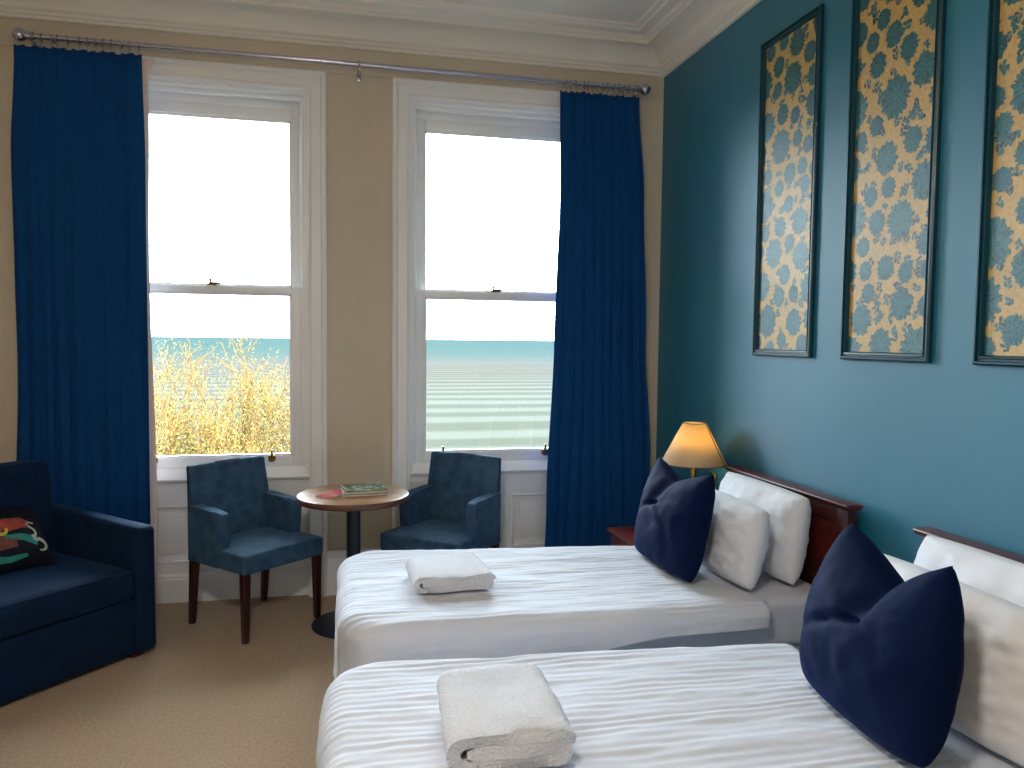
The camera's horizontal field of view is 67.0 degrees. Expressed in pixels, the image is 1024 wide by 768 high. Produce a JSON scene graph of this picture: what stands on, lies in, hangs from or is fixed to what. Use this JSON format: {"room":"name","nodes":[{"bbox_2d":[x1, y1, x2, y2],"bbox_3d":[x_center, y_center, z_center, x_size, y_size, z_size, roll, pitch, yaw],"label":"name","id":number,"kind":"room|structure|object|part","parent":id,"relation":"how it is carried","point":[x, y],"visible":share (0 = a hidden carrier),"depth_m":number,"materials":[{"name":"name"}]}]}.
{"room":"hotel room","nodes":[
{"label":"hotel room","id":0,"kind":"room"},
{"bbox_2d":[0,595,335,767],"bbox_3d":[-0.778,1.538,1.672,5.416,0.080,7.020,0,3,-13],"label":"floor","id":1,"kind":"structure","parent":0,"point":[201,697],"depth_m":3.38,"materials":[{"name":"beige carpet"}]},
{"bbox_2d":[0,460,155,704],"bbox_3d":[-2.597,0.916,3.342,0.889,0.930,1.750,2,4,29],"label":"sofa","id":2,"kind":"object","parent":1,"relation":"on","point":[92,608],"visible":0.93,"depth_m":3.71,"materials":[{"name":"blue fabric"}]},
{"bbox_3d":[-2.884,0.754,3.493,0.229,0.630,1.550,2,4,29],"label":"backrest","id":3,"kind":"part","parent":2,"relation":"part of","materials":[{"name":"blue fabric"}]},
{"bbox_2d":[0,505,56,573],"bbox_3d":[-2.483,0.759,3.734,0.344,0.377,0.454,3,4,31],"label":"cushion","id":4,"kind":"object","parent":2,"relation":"on","point":[23,543],"visible":1,"depth_m":3.77,"materials":[{"name":"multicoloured fabric"}]},
{"bbox_2d":[0,551,132,639],"bbox_3d":[-2.518,0.998,3.302,0.695,0.162,1.514,2,4,29],"label":"seat cushion","id":5,"kind":"object","parent":2,"relation":"on","point":[81,584],"depth_m":3.57,"materials":[{"name":"blue fabric"}]},
{"bbox_3d":[-2.575,1.221,3.346,0.770,0.278,1.550,2,4,29],"label":"frame","id":6,"kind":"part","parent":2,"relation":"part of","materials":[{"name":"blue fabric"}]},
{"bbox_3d":[-2.188,0.996,4.058,0.860,0.653,0.110,2,4,29],"label":"arm","id":7,"kind":"part","parent":2,"relation":"part of","materials":[{"name":"blue fabric"}]},
{"bbox_2d":[186,456,322,644],"bbox_3d":[-1.445,0.892,4.345,0.540,0.887,0.542,3,4,35],"label":"armchair","id":8,"kind":"object","parent":1,"relation":"on","point":[243,527],"visible":0.99,"depth_m":4.32,"materials":[{"name":"blue fabric"}]},
{"bbox_3d":[-1.765,1.149,4.294,0.067,0.372,0.044,3,4,35],"label":"leg","id":9,"kind":"part","parent":8,"relation":"part of","materials":[{"name":"brown wood"}]},
{"bbox_3d":[-1.644,0.819,4.192,0.306,0.305,0.068,3,4,35],"label":"arm","id":10,"kind":"part","parent":8,"relation":"part of","materials":[{"name":"blue fabric"}]},
{"bbox_3d":[-1.617,0.698,4.457,0.115,0.517,0.522,3,4,35],"label":"backrest","id":11,"kind":"part","parent":8,"relation":"part of","materials":[{"name":"blue fabric"}]},
{"bbox_3d":[-1.388,1.169,4.029,0.044,0.372,0.044,3,4,35],"label":"leg","id":12,"kind":"part","parent":8,"relation":"part of","materials":[{"name":"brown wood"}]},
{"bbox_3d":[-1.492,1.130,4.681,0.067,0.372,0.044,3,4,35],"label":"leg","id":13,"kind":"part","parent":8,"relation":"part of","materials":[{"name":"brown wood"}]},
{"bbox_3d":[-1.413,0.915,4.324,0.460,0.114,0.530,3,4,35],"label":"seat","id":14,"kind":"part","parent":8,"relation":"part of","materials":[{"name":"blue fabric"}]},
{"bbox_3d":[-1.370,0.800,4.579,0.306,0.305,0.068,3,4,35],"label":"arm","id":15,"kind":"part","parent":8,"relation":"part of","materials":[{"name":"blue fabric"}]},
{"bbox_3d":[-1.115,1.149,4.416,0.044,0.372,0.044,3,4,35],"label":"leg","id":16,"kind":"part","parent":8,"relation":"part of","materials":[{"name":"brown wood"}]},
{"bbox_2d":[296,483,408,638],"bbox_3d":[-0.881,0.974,4.306,0.612,0.739,0.612,0,3,-13],"label":"round table","id":17,"kind":"object","parent":1,"relation":"on","point":[323,625],"visible":0.59,"depth_m":4.21,"materials":[{"name":"brown wood"}]},
{"bbox_2d":[316,490,342,498],"bbox_3d":[-0.975,0.603,4.232,0.102,0.008,0.182,2,4,22],"label":"brochure","id":18,"kind":"object","parent":17,"relation":"on","point":[335,493],"visible":0.79,"depth_m":4.20,"materials":[{"name":"paper"}]},
{"bbox_2d":[342,492,387,496],"bbox_3d":[-0.818,0.600,4.283,0.237,0.012,0.162,0,3,-17],"label":"brochure","id":19,"kind":"object","parent":17,"relation":"on","point":[385,493],"visible":0.41,"depth_m":4.21,"materials":[{"name":"paper"}]},
{"bbox_2d":[341,487,387,494],"bbox_3d":[-0.822,0.587,4.292,0.234,0.011,0.162,-1,4,-20],"label":"brochure","id":20,"kind":"object","parent":19,"relation":"on","point":[343,490],"visible":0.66,"depth_m":4.22,"materials":[{"name":"paper"}]},
{"bbox_2d":[341,482,387,490],"bbox_3d":[-0.824,0.573,4.311,0.227,0.014,0.152,-1,4,-24],"label":"brochure","id":21,"kind":"object","parent":20,"relation":"on","point":[374,486],"visible":1,"depth_m":4.29,"materials":[{"name":"paper"}]},
{"bbox_2d":[380,451,500,549],"bbox_3d":[-0.412,0.887,4.616,0.542,0.887,0.540,2,4,28],"label":"armchair","id":22,"kind":"object","parent":1,"relation":"on","point":[459,507],"visible":0.91,"depth_m":4.68,"materials":[{"name":"blue fabric"}]},
{"bbox_3d":[-0.584,0.796,4.791,0.068,0.305,0.306,2,4,28],"label":"arm","id":23,"kind":"part","parent":22,"relation":"part of","materials":[{"name":"blue fabric"}]},
{"bbox_3d":[-0.431,0.911,4.582,0.530,0.114,0.460,2,4,28],"label":"seat","id":24,"kind":"part","parent":22,"relation":"part of","materials":[{"name":"blue fabric"}]},
{"bbox_3d":[-0.310,0.693,4.792,0.522,0.517,0.115,2,4,28],"label":"backrest","id":25,"kind":"part","parent":22,"relation":"part of","materials":[{"name":"blue fabric"}]},
{"bbox_3d":[-0.166,0.813,4.567,0.068,0.305,0.306,2,4,28],"label":"arm","id":26,"kind":"part","parent":22,"relation":"part of","materials":[{"name":"blue fabric"}]},
{"bbox_2d":[607,526,634,545],"bbox_3d":[0.852,1.091,4.399,0.534,0.472,0.460,0,3,-13],"label":"nightstand","id":27,"kind":"object","parent":1,"relation":"on","point":[621,536],"visible":0.15,"depth_m":4.43,"materials":[{"name":"red wood"}]},
{"bbox_3d":[0.628,0.960,4.340,0.015,0.135,0.400,0,3,-13],"label":"drawer","id":28,"kind":"part","parent":27,"relation":"part of","materials":[{"name":"red wood"}]},
{"bbox_2d":[663,421,726,477],"bbox_3d":[1.003,0.537,4.282,0.361,0.650,0.361,0,3,-13],"label":"table lamp","id":29,"kind":"object","parent":27,"relation":"on","point":[694,447],"visible":0.66,"depth_m":4.17,"materials":[{"name":"beige fabric"}]},
{"bbox_3d":[1.003,0.467,4.278,0.052,0.190,0.052,0,3,-13],"label":"stem","id":30,"kind":"part","parent":29,"relation":"part of","materials":[{"name":"gold metal"}]},
{"bbox_2d":[613,465,863,650],"bbox_3d":[0.329,0.933,3.413,1.990,0.950,1.020,0,3,-13],"label":"bed","id":31,"kind":"object","parent":1,"relation":"on","point":[830,514],"visible":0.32,"depth_m":3.19,"materials":[{"name":"white fabric"}]},
{"bbox_2d":[333,546,771,679],"bbox_3d":[0.083,1.110,3.359,1.677,0.607,1.070,0,3,-13],"label":"duvet","id":32,"kind":"object","parent":31,"relation":"on","point":[566,599],"visible":0.76,"depth_m":2.97,"materials":[{"name":"white fabric"}]},
{"bbox_2d":[405,553,495,593],"bbox_3d":[-0.262,0.777,3.190,0.331,0.073,0.303,0,3,-16],"label":"folded towel","id":33,"kind":"object","parent":32,"relation":"on","point":[459,572],"visible":1,"depth_m":3.08,"materials":[{"name":"white fabric"}]},
{"bbox_2d":[634,457,714,581],"bbox_3d":[0.725,0.592,3.485,0.312,0.504,0.562,0,3,-15],"label":"cushion","id":34,"kind":"object","parent":32,"relation":"on","point":[674,519],"visible":1,"depth_m":3.31,"materials":[{"name":"blue fabric"}]},
{"bbox_3d":[0.297,0.946,3.407,1.925,0.205,0.900,0,3,-13],"label":"mattress","id":35,"kind":"part","parent":31,"relation":"part of","materials":[{"name":"white fabric"}]},
{"bbox_2d":[702,489,769,589],"bbox_3d":[0.941,0.665,3.454,0.280,0.380,0.620,0,3,-13],"label":"pillow","id":36,"kind":"object","parent":31,"relation":"on","point":[737,545],"visible":0.7,"depth_m":3.22,"materials":[{"name":"white fabric"}]},
{"bbox_2d":[719,471,810,584],"bbox_3d":[1.131,0.640,3.557,0.275,0.412,0.690,0,3,-13],"label":"pillow","id":37,"kind":"object","parent":31,"relation":"on","point":[789,512],"visible":0.62,"depth_m":3.27,"materials":[{"name":"white fabric"}]},
{"bbox_3d":[1.264,0.943,3.626,0.042,0.925,0.970,0,3,-13],"label":"headboard","id":38,"kind":"part","parent":31,"relation":"part of","materials":[{"name":"red wood"}]},
{"bbox_3d":[1.266,0.469,3.598,0.080,0.024,1.020,0,3,-13],"label":"rail","id":39,"kind":"part","parent":31,"relation":"part of","materials":[{"name":"red wood"}]},
{"bbox_2d":[912,527,1023,767],"bbox_3d":[0.634,1.014,2.075,1.990,0.950,1.020,0,3,-13],"label":"bed","id":40,"kind":"object","parent":1,"relation":"on","point":[971,753],"visible":0.16,"depth_m":2.01,"materials":[{"name":"white fabric"}]},
{"bbox_2d":[316,644,967,767],"bbox_3d":[0.275,1.156,2.057,1.565,0.541,1.172,0,3,-13],"label":"duvet","id":41,"kind":"object","parent":40,"relation":"on","point":[748,705],"visible":0.76,"depth_m":2.11,"materials":[{"name":"white fabric"}]},
{"bbox_2d":[437,663,576,767],"bbox_3d":[-0.031,0.831,1.960,0.305,0.104,0.382,0,3,-10],"label":"folded towel","id":42,"kind":"object","parent":41,"relation":"on","point":[497,716],"visible":1,"depth_m":1.83,"materials":[{"name":"white fabric"}]},
{"bbox_2d":[799,524,964,767],"bbox_3d":[0.972,0.663,2.059,0.342,0.534,0.559,0,3,-8],"label":"cushion","id":43,"kind":"object","parent":41,"relation":"on","point":[884,650],"visible":1,"depth_m":1.89,"materials":[{"name":"blue fabric"}]},
{"bbox_2d":[884,554,1023,766],"bbox_3d":[1.205,0.731,2.167,0.301,0.410,0.700,0,3,-13],"label":"pillow","id":44,"kind":"object","parent":40,"relation":"on","point":[989,711],"visible":0.34,"depth_m":1.93,"materials":[{"name":"white fabric"}]},
{"bbox_3d":[1.570,0.549,2.260,0.080,0.024,1.020,0,3,-13],"label":"rail","id":45,"kind":"part","parent":40,"relation":"part of","materials":[{"name":"red wood"}]},
{"bbox_2d":[914,535,1023,606],"bbox_3d":[1.433,0.712,2.248,0.278,0.429,0.720,0,3,-13],"label":"pillow","id":46,"kind":"object","parent":40,"relation":"on","point":[999,576],"visible":0.27,"depth_m":2.30,"materials":[{"name":"white fabric"}]},
{"bbox_3d":[0.602,1.026,2.068,1.925,0.205,0.900,0,3,-13],"label":"mattress","id":47,"kind":"part","parent":40,"relation":"part of","materials":[{"name":"white fabric"}]},
{"bbox_2d":[0,0,663,550],"bbox_3d":[-1.459,-0.445,4.647,5.016,3.520,0.695,0,3,-13],"label":"wall","id":48,"kind":"structure","parent":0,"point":[359,114],"depth_m":4.71,"materials":[{"name":"beige paint"}]},
{"bbox_2d":[88,51,327,603],"bbox_3d":[-1.810,-0.280,4.679,1.345,3.180,0.276,0,3,-13],"label":"window","id":49,"kind":"structure","parent":48,"relation":"attached to","point":[296,98],"depth_m":4.67,"materials":[{"name":"white paint"}]},
{"bbox_3d":[-1.816,-1.123,4.698,1.039,1.130,0.042,0,3,-13],"label":"sash","id":50,"kind":"part","parent":49,"relation":"part of","materials":[{"name":"white paint"}]},
{"bbox_3d":[-1.815,-0.043,4.703,1.039,1.105,0.042,0,3,-13],"label":"sash","id":51,"kind":"part","parent":49,"relation":"part of","materials":[{"name":"white paint"}]},
{"bbox_3d":[-1.809,1.227,4.693,1.125,0.170,0.016,0,3,-13],"label":"apron skirting","id":52,"kind":"part","parent":49,"relation":"part of","materials":[{"name":"white paint"}]},
{"bbox_3d":[-1.821,0.539,4.737,1.125,0.067,0.254,0,3,-13],"label":"sill","id":53,"kind":"part","parent":49,"relation":"part of","materials":[{"name":"white paint"}]},
{"bbox_3d":[-1.815,0.943,4.714,1.125,0.735,0.070,0,3,-13],"label":"apron panel","id":54,"kind":"part","parent":49,"relation":"part of","materials":[{"name":"white paint"}]},
{"bbox_2d":[12,27,650,97],"bbox_3d":[-0.908,-1.877,4.608,3.682,0.106,0.125,0,3,-13],"label":"pole","id":55,"kind":"object","parent":48,"relation":"attached to","point":[19,34],"visible":0.93,"depth_m":4.52,"materials":[{"name":"silver metal"}]},
{"bbox_2d":[11,32,157,600],"bbox_3d":[-2.403,-0.300,4.346,0.761,3.223,0.072,0,3,-13],"label":"curtain","id":56,"kind":"object","parent":55,"relation":"hanging from","point":[80,118],"visible":0.81,"depth_m":4.32,"materials":[{"name":"blue fabric"}]},
{"bbox_2d":[545,79,649,546],"bbox_3d":[0.578,-0.307,5.013,0.732,3.223,0.052,0,3,-13],"label":"curtain","id":57,"kind":"object","parent":55,"relation":"hanging from","point":[598,463],"visible":0.91,"depth_m":5.00,"materials":[{"name":"blue fabric"}]},
{"bbox_2d":[328,548,380,595],"bbox_3d":[-0.954,1.175,4.845,0.390,0.275,0.022,0,3,-13],"label":"baseboard","id":58,"kind":"structure","parent":48,"relation":"attached to","point":[335,558],"depth_m":4.80,"materials":[{"name":"white paint"}]},
{"bbox_2d":[392,77,592,547],"bbox_3d":[-0.111,-0.284,5.065,1.350,3.180,0.276,0,3,-13],"label":"window","id":59,"kind":"structure","parent":48,"relation":"attached to","point":[420,107],"depth_m":4.93,"materials":[{"name":"white paint"}]},
{"bbox_3d":[-0.115,0.938,5.100,1.130,0.735,0.070,0,3,-13],"label":"apron panel","id":60,"kind":"part","parent":59,"relation":"part of","materials":[{"name":"white paint"}]},
{"bbox_3d":[-0.122,0.535,5.123,1.130,0.067,0.254,0,3,-13],"label":"sill","id":61,"kind":"part","parent":59,"relation":"part of","materials":[{"name":"white paint"}]},
{"bbox_3d":[-0.115,-0.048,5.089,1.044,1.105,0.042,0,3,-13],"label":"sash","id":62,"kind":"part","parent":59,"relation":"part of","materials":[{"name":"white paint"}]},
{"bbox_3d":[-0.117,-1.127,5.084,1.044,1.130,0.042,0,3,-13],"label":"sash","id":63,"kind":"part","parent":59,"relation":"part of","materials":[{"name":"white paint"}]},
{"bbox_2d":[425,0,656,22],"bbox_3d":[-0.740,-2.066,1.464,5.416,0.100,7.020,0,3,-13],"label":"ceiling","id":64,"kind":"structure","parent":0,"point":[631,11],"depth_m":4.47,"materials":[{"name":"paint"}]},
{"bbox_2d":[656,0,1023,563],"bbox_3d":[1.784,-0.265,2.146,0.200,3.520,7.020,0,3,-13],"label":"wall","id":65,"kind":"structure","parent":0,"point":[939,444],"depth_m":3.39,"materials":[{"name":"teal paint"}]},
{"bbox_2d":[635,0,761,76],"bbox_3d":[1.553,-1.925,1.917,0.345,0.185,6.470,0,3,-13],"label":"trim","id":66,"kind":"structure","parent":65,"relation":"attached to","point":[675,30],"depth_m":4.50,"materials":[{"name":"paint"}]},
{"bbox_2d":[709,472,716,488],"bbox_3d":[1.153,0.556,4.456,0.012,0.090,0.090,0,3,-13],"label":"wall switch","id":67,"kind":"object","parent":65,"relation":"attached to","point":[710,473],"visible":0.33,"depth_m":4.42,"materials":[{"name":"gold metal"}]},
{"bbox_2d":[752,3,824,357],"bbox_3d":[1.312,-0.917,3.716,0.022,1.570,0.499,0,3,-13],"label":"panel","id":68,"kind":"object","parent":65,"relation":"attached to","point":[791,61],"visible":1,"depth_m":3.70,"materials":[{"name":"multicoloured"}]},
{"bbox_2d":[840,0,946,362],"bbox_3d":[1.471,-0.875,3.017,0.022,1.570,0.505,0,3,-13],"label":"panel","id":69,"kind":"object","parent":65,"relation":"attached to","point":[896,80],"visible":1,"depth_m":3.01,"materials":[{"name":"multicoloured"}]},
{"bbox_2d":[972,0,1023,366],"bbox_3d":[1.628,-0.834,2.327,0.022,1.570,0.508,0,3,-13],"label":"panel","id":70,"kind":"object","parent":65,"relation":"attached to","point":[998,340],"visible":1,"depth_m":2.51,"materials":[{"name":"paper"},{"name":"painted wood"}]},
{"label":"outside","id":71,"kind":"structure","parent":0,"visible":0},
{"bbox_2d":[185,447,540,454],"bbox_3d":[-13.207,7.611,58.220,320.000,12.000,107.700,0,3,-13],"label":"ground","id":72,"kind":"structure","parent":71,"point":[533,447],"depth_m":110.25,"materials":[{"name":"beige sand"}]},
{"bbox_2d":[153,302,430,455],"bbox_3d":[-5.421,3.570,14.140,8.700,10.547,7.527,0,3,-13],"label":"bush","id":73,"kind":"object","parent":72,"relation":"on","point":[167,434],"visible":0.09,"depth_m":14.21,"materials":[{"name":"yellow plant"}]},
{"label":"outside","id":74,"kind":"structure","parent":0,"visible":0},
{"bbox_2d":[152,337,553,453],"bbox_3d":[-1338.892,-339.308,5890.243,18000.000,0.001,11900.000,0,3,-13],"label":"sea","id":75,"kind":"structure","parent":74,"point":[480,393],"depth_m":276.92,"materials":[{"name":"liquid"}]}
]}

